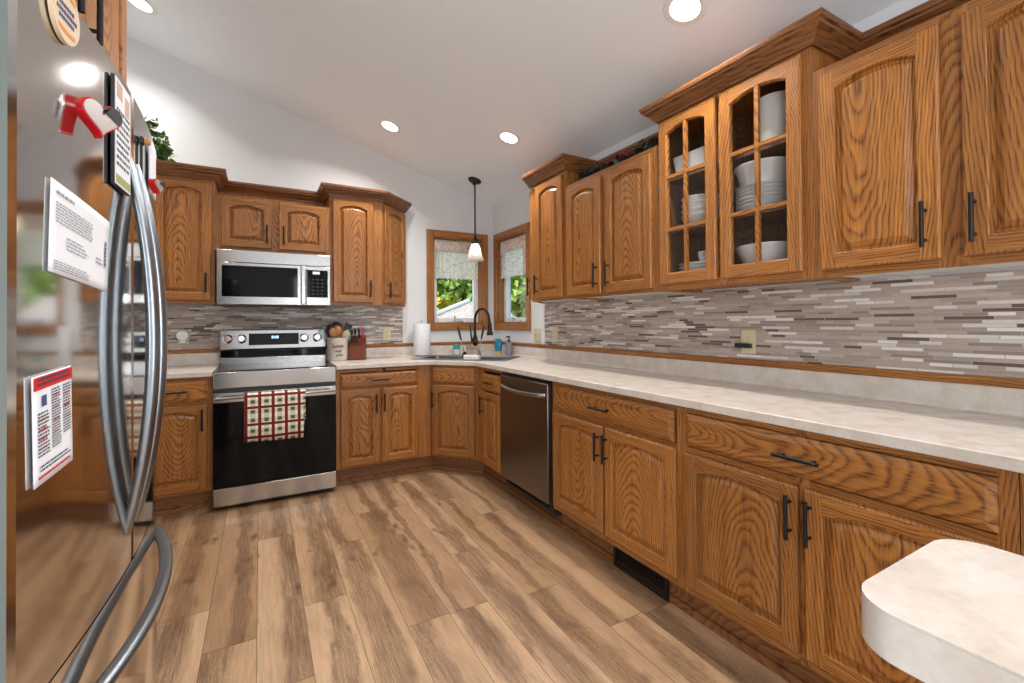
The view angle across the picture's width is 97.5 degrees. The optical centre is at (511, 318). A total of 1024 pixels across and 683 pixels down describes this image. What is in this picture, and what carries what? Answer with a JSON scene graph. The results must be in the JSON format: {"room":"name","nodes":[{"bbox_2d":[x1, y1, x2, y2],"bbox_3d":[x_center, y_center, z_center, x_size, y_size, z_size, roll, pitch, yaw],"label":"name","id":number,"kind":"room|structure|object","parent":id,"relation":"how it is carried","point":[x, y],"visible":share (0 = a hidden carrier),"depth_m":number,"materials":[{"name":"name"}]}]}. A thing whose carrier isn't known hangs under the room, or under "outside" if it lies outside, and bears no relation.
{"room":"kitchen","nodes":[
{"label":"kitchen","id":0,"kind":"room"},
{"bbox_2d":[75,0,126,84],"bbox_3d":[-1.241,-0.888,0.795,0.757,0.735,0.963,0,-1,-29],"label":"upper cabinet","id":1,"kind":"object","parent":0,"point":[106,19],"visible":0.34,"depth_m":1.21,"materials":[{"name":"brown wood"}]},
{"bbox_2d":[127,36,492,373],"bbox_3d":[-1.652,-0.455,3.963,3.550,3.452,0.150,0,-1,-29],"label":"wall","id":2,"kind":"structure","parent":0,"point":[207,120],"depth_m":3.74,"materials":[{"name":"paint"}]},
{"bbox_2d":[157,174,217,304],"bbox_3d":[-2.378,-0.556,3.258,0.395,0.892,0.362,0,-1,-29],"label":"upper cabinet","id":3,"kind":"object","parent":2,"relation":"attached to","point":[186,206],"visible":0.84,"depth_m":3.15,"materials":[{"name":"brown wood"}]},
{"bbox_2d":[144,115,175,161],"bbox_3d":[-2.487,-1.208,3.117,0.291,0.410,0.345,0,-1,-29],"label":"ivy plant","id":4,"kind":"object","parent":3,"relation":"on","point":[163,151],"visible":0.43,"depth_m":3.11,"materials":[{"name":"green plant"}]},
{"bbox_2d":[215,195,329,255],"bbox_3d":[-1.869,-0.697,3.545,0.772,0.397,0.362,0,-1,-29],"label":"upper cabinet","id":5,"kind":"object","parent":2,"relation":"attached to","point":[246,224],"visible":0.96,"depth_m":3.41,"materials":[{"name":"brown wood"}]},
{"bbox_2d":[217,249,329,307],"bbox_3d":[-1.845,-0.295,3.514,0.753,0.402,0.418,0,-1,-29],"label":"microwave","id":6,"kind":"object","parent":5,"relation":"attached to","point":[244,278],"visible":1,"depth_m":3.36,"materials":[{"name":"grey"}]},
{"bbox_2d":[157,160,411,212],"bbox_3d":[-1.724,-0.986,3.623,1.934,0.177,0.378,0,-1,-29],"label":"crown molding","id":7,"kind":"structure","parent":5,"relation":"attached to","point":[225,187],"depth_m":3.62,"materials":[{"name":"brown wood"}]},
{"bbox_2d":[167,304,402,349],"bbox_3d":[-2.005,0.149,3.667,2.244,0.525,0.008,0,-1,-29],"label":"tile backsplash","id":8,"kind":"structure","parent":2,"relation":"attached to","point":[204,322],"depth_m":3.68,"materials":[{"name":"tile"}]},
{"bbox_2d":[178,329,188,343],"bbox_3d":[-2.481,0.137,3.391,0.070,0.112,0.008,0,-1,-29],"label":"outlet","id":9,"kind":"object","parent":8,"relation":"attached to","point":[187,330],"visible":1,"depth_m":3.40,"materials":[{"name":"beige plastic"}]},
{"bbox_2d":[176,330,188,342],"bbox_3d":[-2.474,0.134,3.374,0.080,0.096,0.030,0,-1,-29],"label":"night light","id":10,"kind":"object","parent":9,"relation":"attached to","point":[182,335],"visible":1,"depth_m":3.37,"materials":[{"name":"white plastic"}]},
{"bbox_2d":[383,328,390,340],"bbox_3d":[-1.152,0.142,4.136,0.072,0.115,0.008,0,-1,-29],"label":"outlet","id":11,"kind":"object","parent":8,"relation":"attached to","point":[386,331],"visible":1,"depth_m":4.13,"materials":[{"name":"beige plastic"}]},
{"bbox_2d":[325,196,405,306],"bbox_3d":[-1.230,-0.558,3.901,0.690,0.892,0.363,0,-1,-29],"label":"upper cabinet","id":12,"kind":"object","parent":2,"relation":"attached to","point":[368,245],"visible":0.99,"depth_m":3.75,"materials":[{"name":"brown wood"}]},
{"bbox_2d":[427,229,487,330],"bbox_3d":[-0.562,-0.375,4.538,0.653,0.982,0.130,0,-1,-29],"label":"window","id":13,"kind":"structure","parent":2,"relation":"in","point":[480,286],"depth_m":4.51,"materials":[{"name":"brown wood"}]},
{"bbox_2d":[434,239,478,279],"bbox_3d":[-0.554,-0.589,4.524,0.496,0.389,0.035,0,-1,-29],"label":"lace valance","id":14,"kind":"object","parent":13,"relation":"attached to","point":[451,257],"visible":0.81,"depth_m":4.51,"materials":[{"name":"white fabric"}]},
{"bbox_2d":[157,469,787,682],"bbox_3d":[0.350,1.291,0.394,3.550,0.120,8.300,0,-1,-29],"label":"floor","id":15,"kind":"structure","parent":0,"point":[427,576],"depth_m":1.99,"materials":[{"name":"wood"}]},
{"bbox_2d":[0,0,172,682],"bbox_3d":[-1.164,0.374,0.787,0.896,1.737,0.910,0,-1,-29],"label":"refrigerator","id":16,"kind":"object","parent":15,"relation":"on","point":[82,593],"visible":0.98,"depth_m":0.71,"materials":[{"name":"grey"}]},
{"bbox_2d":[31,365,72,489],"bbox_3d":[-0.659,0.150,0.647,0.003,0.158,0.107,0,0,-23],"label":"notice","id":17,"kind":"object","parent":16,"relation":"attached to","point":[51,392],"visible":1,"depth_m":0.64,"materials":[{"name":"white paper"}]},
{"bbox_2d":[47,0,79,46],"bbox_3d":[-0.672,-0.458,0.675,0.007,0.088,0.080,0,0,-23],"label":"magnet","id":18,"kind":"object","parent":16,"relation":"attached to","point":[64,16],"visible":1,"depth_m":0.67,"materials":[{"name":"beige wood"}]},
{"bbox_2d":[48,177,109,291],"bbox_3d":[-0.701,-0.126,0.735,0.004,0.152,0.218,0,0,-25],"label":"paper sheet","id":19,"kind":"object","parent":16,"relation":"attached to","point":[78,241],"visible":1,"depth_m":0.71,"materials":[{"name":"white"}]},
{"bbox_2d":[75,97,122,138],"bbox_3d":[-0.684,-0.329,0.745,0.020,0.060,0.066,0,0,9],"label":"magnet","id":20,"kind":"object","parent":16,"relation":"attached to","point":[99,120],"visible":1,"depth_m":0.74,"materials":[{"name":"red"}]},
{"bbox_2d":[110,73,129,195],"bbox_3d":[-0.773,-0.358,0.888,0.008,0.208,0.098,0,0,-28],"label":"photo card","id":21,"kind":"object","parent":16,"relation":"attached to","point":[120,99],"visible":0.9,"depth_m":0.87,"materials":[{"name":"white paper"}]},
{"bbox_2d":[117,80,128,119],"bbox_3d":[-0.769,-0.431,0.890,0.001,0.046,0.078,0,0,-27],"label":"photo","id":22,"kind":"object","parent":21,"relation":"on","point":[119,88],"depth_m":0.88},
{"bbox_2d":[139,136,150,172],"bbox_3d":[-0.852,-0.378,1.044,0.021,0.084,0.018,0,-1,-29],"label":"clip","id":23,"kind":"object","parent":16,"relation":"attached to","point":[142,141],"visible":0.94,"depth_m":1.04,"materials":[{"name":"black plastic"}]},
{"bbox_2d":[149,141,155,200],"bbox_3d":[-0.929,-0.381,1.161,0.006,0.132,0.085,0,-1,-33],"label":"notepad","id":24,"kind":"object","parent":16,"relation":"attached to","point":[152,152],"visible":0.75,"depth_m":1.14,"materials":[{"name":"white paper"}]},
{"bbox_2d":[147,179,165,193],"bbox_3d":[-0.889,-0.331,1.126,0.020,0.034,0.038,0,0,-4],"label":"magnet","id":25,"kind":"object","parent":16,"relation":"attached to","point":[156,186],"visible":1,"depth_m":1.12,"materials":[{"name":"red"}]},
{"bbox_2d":[157,376,213,516],"bbox_3d":[-2.314,0.826,3.095,0.463,0.884,0.642,0,-1,-29],"label":"base cabinet","id":26,"kind":"object","parent":15,"relation":"on","point":[185,447],"visible":0.65,"depth_m":2.90,"materials":[{"name":"brown wood"}]},
{"bbox_2d":[166,348,219,378],"bbox_3d":[-2.475,0.306,3.036,0.806,0.154,0.642,0,-1,-29],"label":"countertop","id":27,"kind":"structure","parent":26,"relation":"on","point":[181,363],"depth_m":3.37,"materials":[{"name":"laminate"}]},
{"bbox_2d":[213,328,335,507],"bbox_3d":[-1.757,0.673,3.360,0.753,1.187,0.717,0,-1,-29],"label":"range","id":28,"kind":"object","parent":15,"relation":"on","point":[251,360],"visible":1,"depth_m":3.15,"materials":[{"name":"grey"}]},
{"bbox_2d":[214,360,334,371],"bbox_3d":[-1.761,0.351,3.366,0.753,0.005,0.559,0,-1,-29],"label":"cooktop","id":29,"kind":"object","parent":28,"relation":"in","point":[249,365],"depth_m":3.29,"materials":[{"name":"grey"}]},
{"bbox_2d":[244,389,305,441],"bbox_3d":[-1.603,0.656,3.057,0.376,0.324,0.101,0,-1,-29],"label":"dish towel","id":30,"kind":"object","parent":28,"relation":"hanging from","point":[276,415],"visible":1,"depth_m":3.02,"materials":[{"name":"fabric"}]},
{"bbox_2d":[335,365,431,485],"bbox_3d":[-1.109,0.823,3.770,0.766,0.884,0.642,0,-1,-29],"label":"base cabinet","id":31,"kind":"object","parent":15,"relation":"on","point":[383,419],"visible":0.96,"depth_m":3.51,"materials":[{"name":"brown wood"}]},
{"bbox_2d":[431,365,483,474],"bbox_3d":[-0.365,0.821,4.042,0.891,0.884,0.904,0,-1,-29],"label":"base cabinet","id":32,"kind":"object","parent":15,"relation":"on","point":[454,388],"visible":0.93,"depth_m":3.64,"materials":[{"name":"brown wood"}]},
{"bbox_2d":[478,367,510,492],"bbox_3d":[0.057,0.814,3.533,0.642,0.884,0.445,0,-1,-29],"label":"base cabinet","id":33,"kind":"object","parent":15,"relation":"on","point":[489,389],"visible":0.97,"depth_m":3.36,"materials":[{"name":"brown wood"}]},
{"bbox_2d":[499,371,561,527],"bbox_3d":[0.304,0.809,3.055,0.648,0.883,0.622,0,-1,-29],"label":"dishwasher","id":34,"kind":"object","parent":15,"relation":"on","point":[526,401],"visible":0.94,"depth_m":2.85,"materials":[{"name":"grey"}]},
{"bbox_2d":[552,381,693,616],"bbox_3d":[0.702,0.801,2.381,0.642,0.884,0.936,0,-1,-29],"label":"base cabinet","id":35,"kind":"object","parent":15,"relation":"on","point":[618,471],"visible":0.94,"depth_m":2.12,"materials":[{"name":"brown wood"}]},
{"bbox_2d":[613,545,669,600],"bbox_3d":[0.601,1.185,2.120,0.016,0.108,0.345,0,-1,-29],"label":"floor register","id":36,"kind":"object","parent":35,"relation":"attached to","point":[620,558],"visible":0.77,"depth_m":2.10,"materials":[{"name":"black metal"}]},
{"bbox_2d":[682,407,1020,682],"bbox_3d":[1.161,0.792,1.562,0.642,0.884,0.940,0,-1,-29],"label":"base cabinet","id":37,"kind":"object","parent":15,"relation":"on","point":[784,528],"visible":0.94,"depth_m":1.40,"materials":[{"name":"brown wood"}]},
{"bbox_2d":[1020,473,1023,555],"bbox_3d":[1.623,0.783,0.738,0.642,0.884,0.946,0,-1,-29],"label":"base cabinet","id":38,"kind":"object","parent":15,"relation":"on","point":[1021,474],"visible":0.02,"depth_m":1.02,"materials":[{"name":"brown wood"}]},
{"bbox_2d":[326,341,1023,473],"bbox_3d":[0.268,0.282,2.191,1.628,0.154,4.797,0,-1,-29],"label":"countertop","id":39,"kind":"structure","parent":38,"relation":"on","point":[974,419],"depth_m":1.75,"materials":[{"name":"laminate"}]},
{"bbox_2d":[327,337,347,360],"bbox_3d":[-1.461,0.253,3.764,0.166,0.190,0.166,0,-1,-29],"label":"utensil crock","id":40,"kind":"object","parent":39,"relation":"on","point":[337,348],"visible":0.97,"depth_m":3.69,"materials":[{"name":"beige"}]},
{"bbox_2d":[326,324,334,336],"bbox_3d":[-1.509,0.183,3.767,0.096,0.274,0.029,0,0,-9],"label":"ladle","id":41,"kind":"object","parent":40,"relation":"in","point":[329,326],"visible":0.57,"depth_m":3.76,"materials":[{"name":"black plastic"}]},
{"bbox_2d":[329,328,336,337],"bbox_3d":[-1.484,0.199,3.740,0.068,0.242,0.029,0,-1,-29],"label":"wooden spoon","id":42,"kind":"object","parent":40,"relation":"in","point":[332,332],"visible":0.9,"depth_m":3.73,"materials":[{"name":"brown wood"}]},
{"bbox_2d":[334,326,341,337],"bbox_3d":[-1.454,0.189,3.753,0.059,0.261,0.028,0,-1,-29],"label":"wooden spoon","id":43,"kind":"object","parent":40,"relation":"in","point":[338,329],"visible":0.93,"depth_m":3.75,"materials":[{"name":"brown wood"}]},
{"bbox_2d":[342,330,349,337],"bbox_3d":[-1.414,0.209,3.770,0.096,0.224,0.021,0,0,-13],"label":"wooden spoon","id":44,"kind":"object","parent":40,"relation":"in","point":[345,334],"visible":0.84,"depth_m":3.77,"materials":[{"name":"beige wood"}]},
{"bbox_2d":[349,335,365,359],"bbox_3d":[-1.319,0.246,3.843,0.124,0.204,0.130,0,0,-11],"label":"knife block","id":45,"kind":"object","parent":39,"relation":"on","point":[357,351],"visible":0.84,"depth_m":3.79,"materials":[{"name":"red wood"}]},
{"bbox_2d":[413,320,430,356],"bbox_3d":[-0.837,0.181,4.172,0.156,0.332,0.156,0,-1,-29],"label":"paper towel roll","id":46,"kind":"object","parent":39,"relation":"on","point":[421,332],"visible":1,"depth_m":4.10,"materials":[{"name":"white paper"}]},
{"bbox_2d":[453,344,459,353],"bbox_3d":[-0.542,0.298,4.393,0.066,0.098,0.066,0,-1,-29],"label":"jar","id":47,"kind":"object","parent":39,"relation":"on","point":[456,347],"visible":1,"depth_m":4.37,"materials":[{"name":"teal"}]},
{"bbox_2d":[412,355,520,375],"bbox_3d":[-0.391,0.422,3.933,0.850,0.173,0.490,0,0,16],"label":"sink","id":48,"kind":"object","parent":39,"relation":"in","point":[431,357],"visible":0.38,"depth_m":4.00,"materials":[{"name":"silver metal"}]},
{"bbox_2d":[457,326,465,357],"bbox_3d":[-0.435,0.244,4.060,0.124,0.352,0.020,0,0,-20],"label":"spatula","id":49,"kind":"object","parent":48,"relation":"in","point":[458,329],"visible":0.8,"depth_m":4.05,"materials":[{"name":"black plastic"}]},
{"bbox_2d":[464,355,479,358],"bbox_3d":[-0.333,0.346,3.724,0.124,0.098,0.058,0,0,16],"label":"sponge caddy","id":50,"kind":"object","parent":48,"relation":"hanging from","point":[465,356],"visible":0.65,"depth_m":3.70,"materials":[{"name":"white plastic"}]},
{"bbox_2d":[466,345,478,354],"bbox_3d":[-0.353,0.282,3.980,0.116,0.105,0.040,0,0,6],"label":"cloth","id":51,"kind":"object","parent":48,"relation":"on","point":[470,349],"visible":0.87,"depth_m":3.99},
{"bbox_2d":[477,325,484,358],"bbox_3d":[-0.290,0.228,4.019,0.026,0.345,0.136,-1,-1,40],"label":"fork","id":52,"kind":"object","parent":48,"relation":"in","point":[483,327],"visible":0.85,"depth_m":4.04,"materials":[{"name":"silver plastic"}]},
{"bbox_2d":[470,308,492,345],"bbox_3d":[-0.268,0.117,4.066,0.238,0.437,0.101,-1,0,26],"label":"faucet","id":53,"kind":"object","parent":39,"relation":"on","point":[474,340],"visible":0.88,"depth_m":4.07,"materials":[{"name":"black metal"}]},
{"bbox_2d":[494,335,501,353],"bbox_3d":[-0.134,0.252,4.393,0.082,0.185,0.049,0,0,16],"label":"soap bottle","id":54,"kind":"object","parent":39,"relation":"on","point":[498,342],"visible":0.99,"depth_m":4.37,"materials":[{"name":"blue"}]},
{"bbox_2d":[505,336,512,354],"bbox_3d":[-0.029,0.253,4.245,0.068,0.180,0.068,0,0,-7],"label":"soap dispenser","id":55,"kind":"object","parent":39,"relation":"on","point":[508,345],"visible":0.99,"depth_m":4.22,"materials":[{"name":"grey"}]},
{"bbox_2d":[505,342,512,354],"bbox_3d":[-0.029,0.279,4.245,0.068,0.128,0.068,-1,-1,41],"label":"bottle","id":56,"kind":"object","parent":55,"relation":"attached to","point":[508,345],"depth_m":4.22,"materials":[{"name":"grey"}]},
{"bbox_2d":[127,0,900,206],"bbox_3d":[0.331,-1.792,0.418,3.550,1.257,8.300,0,-1,-29],"label":"ceiling","id":57,"kind":"structure","parent":0,"point":[571,77],"depth_m":2.75,"materials":[{"name":"paint"}]},
{"bbox_2d":[127,0,157,14],"bbox_3d":[-2.358,-2.000,2.849,0.176,0.055,0.184,0,0,-25],"label":"recessed light","id":58,"kind":"object","parent":57,"relation":"in","point":[144,6],"visible":1,"depth_m":2.87,"materials":[{"name":"white plastic"}]},
{"bbox_2d":[378,119,400,132],"bbox_3d":[-0.973,-1.536,3.585,0.176,0.055,0.184,0,0,-25],"label":"recessed light","id":59,"kind":"object","parent":57,"relation":"in","point":[388,125],"visible":1,"depth_m":3.57,"materials":[{"name":"white plastic"}]},
{"bbox_2d":[467,177,482,261],"bbox_3d":[-0.343,-0.920,4.168,0.154,0.770,0.154,0,-1,-29],"label":"pendant lamp","id":60,"kind":"object","parent":57,"relation":"hanging from","point":[475,248],"visible":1,"depth_m":4.15,"materials":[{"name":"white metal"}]},
{"bbox_2d":[471,236,478,244],"bbox_3d":[-0.342,-0.727,4.167,0.076,0.077,0.076,0,-1,-29],"label":"socket","id":61,"kind":"object","parent":60,"relation":"attached to","point":[474,241],"depth_m":4.14,"materials":[{"name":"metal"}]},
{"bbox_2d":[497,130,520,144],"bbox_3d":[-0.023,-1.336,3.317,0.176,0.055,0.184,0,0,-25],"label":"recessed light","id":62,"kind":"object","parent":57,"relation":"in","point":[508,137],"visible":1,"depth_m":3.31,"materials":[{"name":"white plastic"}]},
{"bbox_2d":[663,0,707,25],"bbox_3d":[0.752,-1.349,1.953,0.176,0.055,0.184,0,0,-25],"label":"recessed light","id":63,"kind":"object","parent":57,"relation":"in","point":[678,12],"visible":1,"depth_m":1.96,"materials":[{"name":"white plastic"}]},
{"bbox_2d":[493,0,1023,375],"bbox_3d":[1.862,0.008,1.169,0.150,2.440,8.150,0,-1,-29],"label":"wall","id":64,"kind":"structure","parent":0,"point":[513,212],"depth_m":3.86,"materials":[{"name":"paint"}]},
{"bbox_2d":[493,222,530,330],"bbox_3d":[0.038,-0.378,4.363,0.130,0.977,0.706,0,-1,-29],"label":"window","id":65,"kind":"structure","parent":64,"relation":"in","point":[502,319],"depth_m":4.54,"materials":[{"name":"brown wood"}]},
{"bbox_2d":[500,234,525,278],"bbox_3d":[0.020,-0.593,4.356,0.035,0.380,0.550,0,-1,-29],"label":"lace valance","id":66,"kind":"object","parent":65,"relation":"attached to","point":[512,251],"visible":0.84,"depth_m":4.37,"materials":[{"name":"white fabric"}]},
{"bbox_2d":[534,328,540,341],"bbox_3d":[0.217,0.142,3.934,0.016,0.115,0.115,0,-1,-29],"label":"light switch","id":67,"kind":"object","parent":64,"relation":"attached to","point":[537,331],"visible":1,"depth_m":3.93,"materials":[{"name":"beige plastic"}]},
{"bbox_2d":[527,170,583,303],"bbox_3d":[0.300,-0.574,3.422,0.363,0.887,0.706,0,-1,-29],"label":"upper cabinet","id":68,"kind":"object","parent":64,"relation":"attached to","point":[547,280],"visible":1,"depth_m":3.19,"materials":[{"name":"brown wood"}]},
{"bbox_2d":[565,145,696,299],"bbox_3d":[0.674,-0.520,2.753,0.362,0.765,0.823,0,-1,-29],"label":"upper cabinet","id":69,"kind":"object","parent":64,"relation":"attached to","point":[612,213],"visible":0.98,"depth_m":2.60,"materials":[{"name":"brown wood"}]},
{"bbox_2d":[578,137,658,180],"bbox_3d":[0.622,-0.952,2.729,0.168,0.096,0.711,0,-1,-29],"label":"garland","id":70,"kind":"object","parent":69,"relation":"on","point":[612,161],"visible":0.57,"depth_m":2.67,"materials":[{"name":"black plant"}]},
{"bbox_2d":[658,46,853,292],"bbox_3d":[1.072,-0.590,2.080,0.326,0.885,0.741,0,-1,-29],"label":"upper cabinet","id":71,"kind":"object","parent":64,"relation":"attached to","point":[728,120],"visible":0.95,"depth_m":1.99,"materials":[{"name":"brown wood"}]},
{"bbox_2d":[673,146,718,172],"bbox_3d":[0.961,-0.778,2.284,0.180,0.108,0.230,0,-1,-29],"label":"bowl","id":72,"kind":"object","parent":71,"relation":"on","point":[697,156],"visible":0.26,"depth_m":2.23,"materials":[{"name":"white ceramic"}]},
{"bbox_2d":[681,212,718,222],"bbox_3d":[0.960,-0.491,2.286,0.190,0.064,0.190,0,-1,-29],"label":"bowl","id":73,"kind":"object","parent":71,"relation":"on","point":[698,216],"visible":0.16,"depth_m":2.22,"materials":[{"name":"white ceramic"}]},
{"bbox_2d":[681,206,718,215],"bbox_3d":[0.960,-0.521,2.286,0.190,0.064,0.190,0,-1,-29],"label":"bowl","id":74,"kind":"object","parent":73,"relation":"on","point":[697,208],"visible":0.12,"depth_m":2.22,"materials":[{"name":"white ceramic"}]},
{"bbox_2d":[681,199,718,209],"bbox_3d":[0.960,-0.551,2.286,0.190,0.064,0.190,0,-1,-29],"label":"bowl","id":75,"kind":"object","parent":74,"relation":"on","point":[695,203],"visible":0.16,"depth_m":2.22,"materials":[{"name":"white ceramic"}]},
{"bbox_2d":[681,193,718,203],"bbox_3d":[0.960,-0.581,2.287,0.190,0.064,0.190,0,-1,-29],"label":"bowl","id":76,"kind":"object","parent":75,"relation":"on","point":[696,196],"visible":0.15,"depth_m":2.22,"materials":[{"name":"white ceramic"}]},
{"bbox_2d":[670,139,785,189],"bbox_3d":[1.091,-0.718,2.092,0.260,0.016,0.703,0,-1,-29],"label":"shelf","id":77,"kind":"object","parent":71,"relation":"attached to","point":[696,179],"depth_m":2.08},
{"bbox_2d":[670,206,786,237],"bbox_3d":[1.093,-0.453,2.090,0.260,0.016,0.703,0,-1,-29],"label":"shelf","id":78,"kind":"object","parent":71,"relation":"attached to","point":[776,217],"depth_m":2.10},
{"bbox_2d":[737,203,772,211],"bbox_3d":[1.129,-0.472,1.996,0.244,0.021,0.244,0,-1,-29],"label":"plate","id":79,"kind":"object","parent":71,"relation":"on","point":[747,208],"visible":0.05,"depth_m":1.94,"materials":[{"name":"white ceramic"}]},
{"bbox_2d":[736,199,786,210],"bbox_3d":[1.128,-0.489,1.996,0.244,0.021,0.244,0,-1,-29],"label":"plate","id":80,"kind":"object","parent":79,"relation":"on","point":[771,201],"visible":0.16,"depth_m":1.91,"materials":[{"name":"white ceramic"}]},
{"bbox_2d":[735,195,786,207],"bbox_3d":[1.128,-0.506,1.996,0.244,0.021,0.244,0,-1,-29],"label":"plate","id":81,"kind":"object","parent":80,"relation":"on","point":[771,196],"visible":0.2,"depth_m":1.91,"materials":[{"name":"white ceramic"}]},
{"bbox_2d":[735,191,786,203],"bbox_3d":[1.128,-0.523,1.996,0.244,0.021,0.244,0,-1,-29],"label":"plate","id":82,"kind":"object","parent":81,"relation":"on","point":[770,193],"visible":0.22,"depth_m":1.91,"materials":[{"name":"white ceramic"}]},
{"bbox_2d":[735,187,786,199],"bbox_3d":[1.128,-0.540,1.996,0.244,0.021,0.244,0,-1,-29],"label":"plate","id":83,"kind":"object","parent":82,"relation":"on","point":[770,188],"visible":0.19,"depth_m":1.90,"materials":[{"name":"white ceramic"}]},
{"bbox_2d":[735,183,786,196],"bbox_3d":[1.128,-0.557,1.996,0.244,0.021,0.244,0,-1,-29],"label":"plate","id":84,"kind":"object","parent":83,"relation":"on","point":[770,184],"visible":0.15,"depth_m":1.90,"materials":[{"name":"white ceramic"}]},
{"bbox_2d":[735,179,786,192],"bbox_3d":[1.128,-0.575,1.997,0.244,0.021,0.244,0,-1,-29],"label":"plate","id":85,"kind":"object","parent":84,"relation":"on","point":[769,181],"visible":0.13,"depth_m":1.90,"materials":[{"name":"white ceramic"}]},
{"bbox_2d":[734,156,786,186],"bbox_3d":[1.128,-0.631,1.997,0.252,0.090,0.252,0,-1,-29],"label":"bowl","id":86,"kind":"object","parent":85,"relation":"on","point":[771,167],"visible":0.48,"depth_m":1.90,"materials":[{"name":"white ceramic"}]},
{"bbox_2d":[735,241,786,263],"bbox_3d":[1.132,-0.249,1.990,0.256,0.145,0.256,0,-1,-29],"label":"mixing bowl","id":87,"kind":"object","parent":71,"relation":"in","point":[774,250],"visible":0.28,"depth_m":1.90,"materials":[{"name":"white ceramic"}]},
{"bbox_2d":[760,90,785,141],"bbox_3d":[1.149,-0.839,1.948,0.166,0.223,0.166,0,-1,-29],"label":"canister","id":88,"kind":"object","parent":71,"relation":"on","point":[772,105],"visible":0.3,"depth_m":1.89,"materials":[{"name":"white ceramic"}]},
{"bbox_2d":[545,269,1023,378],"bbox_3d":[1.214,0.024,2.163,0.008,0.348,3.817,0,-1,-29],"label":"tile backsplash","id":89,"kind":"structure","parent":64,"relation":"attached to","point":[963,323],"depth_m":1.88,"materials":[{"name":"tile"}]},
{"bbox_2d":[552,328,557,341],"bbox_3d":[0.351,0.131,3.686,0.008,0.115,0.072,0,-1,-29],"label":"outlet","id":90,"kind":"object","parent":89,"relation":"attached to","point":[554,330],"visible":1,"depth_m":3.67,"materials":[{"name":"beige plastic"}]},
{"bbox_2d":[741,330,755,353],"bbox_3d":[1.170,0.114,2.225,0.008,0.118,0.075,0,-1,-29],"label":"outlet","id":91,"kind":"object","parent":89,"relation":"attached to","point":[747,336],"visible":0.93,"depth_m":2.22,"materials":[{"name":"beige plastic"}]},
{"bbox_2d":[734,343,751,347],"bbox_3d":[1.149,0.133,2.235,0.020,0.023,0.083,0,-1,-29],"label":"plug adapter","id":92,"kind":"object","parent":91,"relation":"attached to","point":[736,345],"visible":1,"depth_m":2.23,"materials":[{"name":"black plastic"}]},
{"bbox_2d":[812,0,1023,280],"bbox_3d":[1.421,-0.542,1.420,0.362,0.772,0.748,0,-1,-29],"label":"upper cabinet","id":93,"kind":"object","parent":64,"relation":"attached to","point":[918,132],"visible":1,"depth_m":1.39,"materials":[{"name":"brown wood"}]},
{"bbox_3d":[1.795,-0.549,0.753,0.362,0.772,0.780,0,-1,-29],"label":"upper cabinet","id":94,"kind":"object","parent":64,"relation":"attached to","visible":0},
{"bbox_2d":[521,0,971,189],"bbox_3d":[1.034,-1.013,2.098,0.378,0.181,3.860,0,-1,-29],"label":"crown molding","id":95,"kind":"structure","parent":94,"relation":"attached to","point":[822,30],"depth_m":1.78,"materials":[{"name":"brown wood"}]},
{"bbox_2d":[861,539,1023,682],"bbox_3d":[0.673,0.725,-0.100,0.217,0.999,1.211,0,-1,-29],"label":"countertop","id":96,"kind":"structure","parent":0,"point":[949,610],"depth_m":0.36,"materials":[{"name":"laminate"}]},
{"label":"outside","id":97,"kind":"structure","parent":0,"visible":0},
{"bbox_3d":[-6.936,2.532,26.961,70.000,0.100,44.500,0,-1,-29],"label":"lawn","id":98,"kind":"structure","parent":97,"visible":0},
{"bbox_2d":[437,278,471,303],"bbox_3d":[-1.359,-0.583,19.170,6.062,5.952,5.439,0,0,-2],"label":"tree","id":99,"kind":"object","parent":98,"relation":"on","point":[464,287],"visible":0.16,"depth_m":17.44,"materials":[{"name":"green plant"}]},
{"bbox_2d":[437,291,471,310],"bbox_3d":[-2.041,0.684,16.454,3.580,3.381,4.362,0,-1,-29],"label":"bush","id":100,"kind":"object","parent":98,"relation":"on","point":[443,303],"visible":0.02,"depth_m":16.45,"materials":[{"name":"yellow plant"}]},
{"bbox_2d":[437,299,514,317],"bbox_3d":[-1.653,0.888,12.499,3.736,2.897,3.448,0,0,-17],"label":"shed","id":101,"kind":"object","parent":98,"relation":"on","point":[463,309],"visible":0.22,"depth_m":11.97,"materials":[{"name":"beige"}]},
{"bbox_2d":[511,275,525,316],"bbox_3d":[1.184,-0.009,14.791,3.605,4.703,4.016,0,0,-17],"label":"tree","id":102,"kind":"object","parent":98,"relation":"on","point":[518,288],"visible":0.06,"depth_m":14.21,"materials":[{"name":"green plant"}]},
{"bbox_3d":[0.962,-0.184,2.283,0.220,0.021,0.220,0,-1,-29],"label":"plate","id":103,"kind":"object","parent":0,"visible":0},
{"bbox_3d":[0.962,-0.201,2.284,0.220,0.021,0.220,0,-1,-29],"label":"plate","id":104,"kind":"object","parent":103,"relation":"on","visible":0},
{"bbox_3d":[0.962,-0.218,2.284,0.220,0.021,0.220,0,-1,-29],"label":"plate","id":105,"kind":"object","parent":104,"relation":"on","visible":0},
{"bbox_3d":[0.962,-0.235,2.284,0.220,0.021,0.220,0,-1,-29],"label":"plate","id":106,"kind":"object","parent":105,"relation":"on","visible":0},
{"bbox_2d":[678,265,719,269],"bbox_3d":[0.962,-0.252,2.284,0.220,0.021,0.220,0,-1,-29],"label":"plate","id":107,"kind":"object","parent":106,"relation":"on","point":[691,266],"visible":0.16,"depth_m":2.21,"materials":[{"name":"white ceramic"}]},
{"bbox_2d":[678,261,719,266],"bbox_3d":[0.962,-0.269,2.284,0.220,0.021,0.220,0,-1,-29],"label":"plate","id":108,"kind":"object","parent":107,"relation":"on","point":[697,262],"visible":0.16,"depth_m":2.21,"materials":[{"name":"white ceramic"}]},
{"bbox_2d":[698,251,705,260],"bbox_3d":[0.972,-0.308,2.240,0.080,0.055,0.090,0,0,3],"label":"cup","id":109,"kind":"object","parent":108,"relation":"on","point":[701,254],"visible":0.46,"depth_m":2.23,"materials":[{"name":"white ceramic"}]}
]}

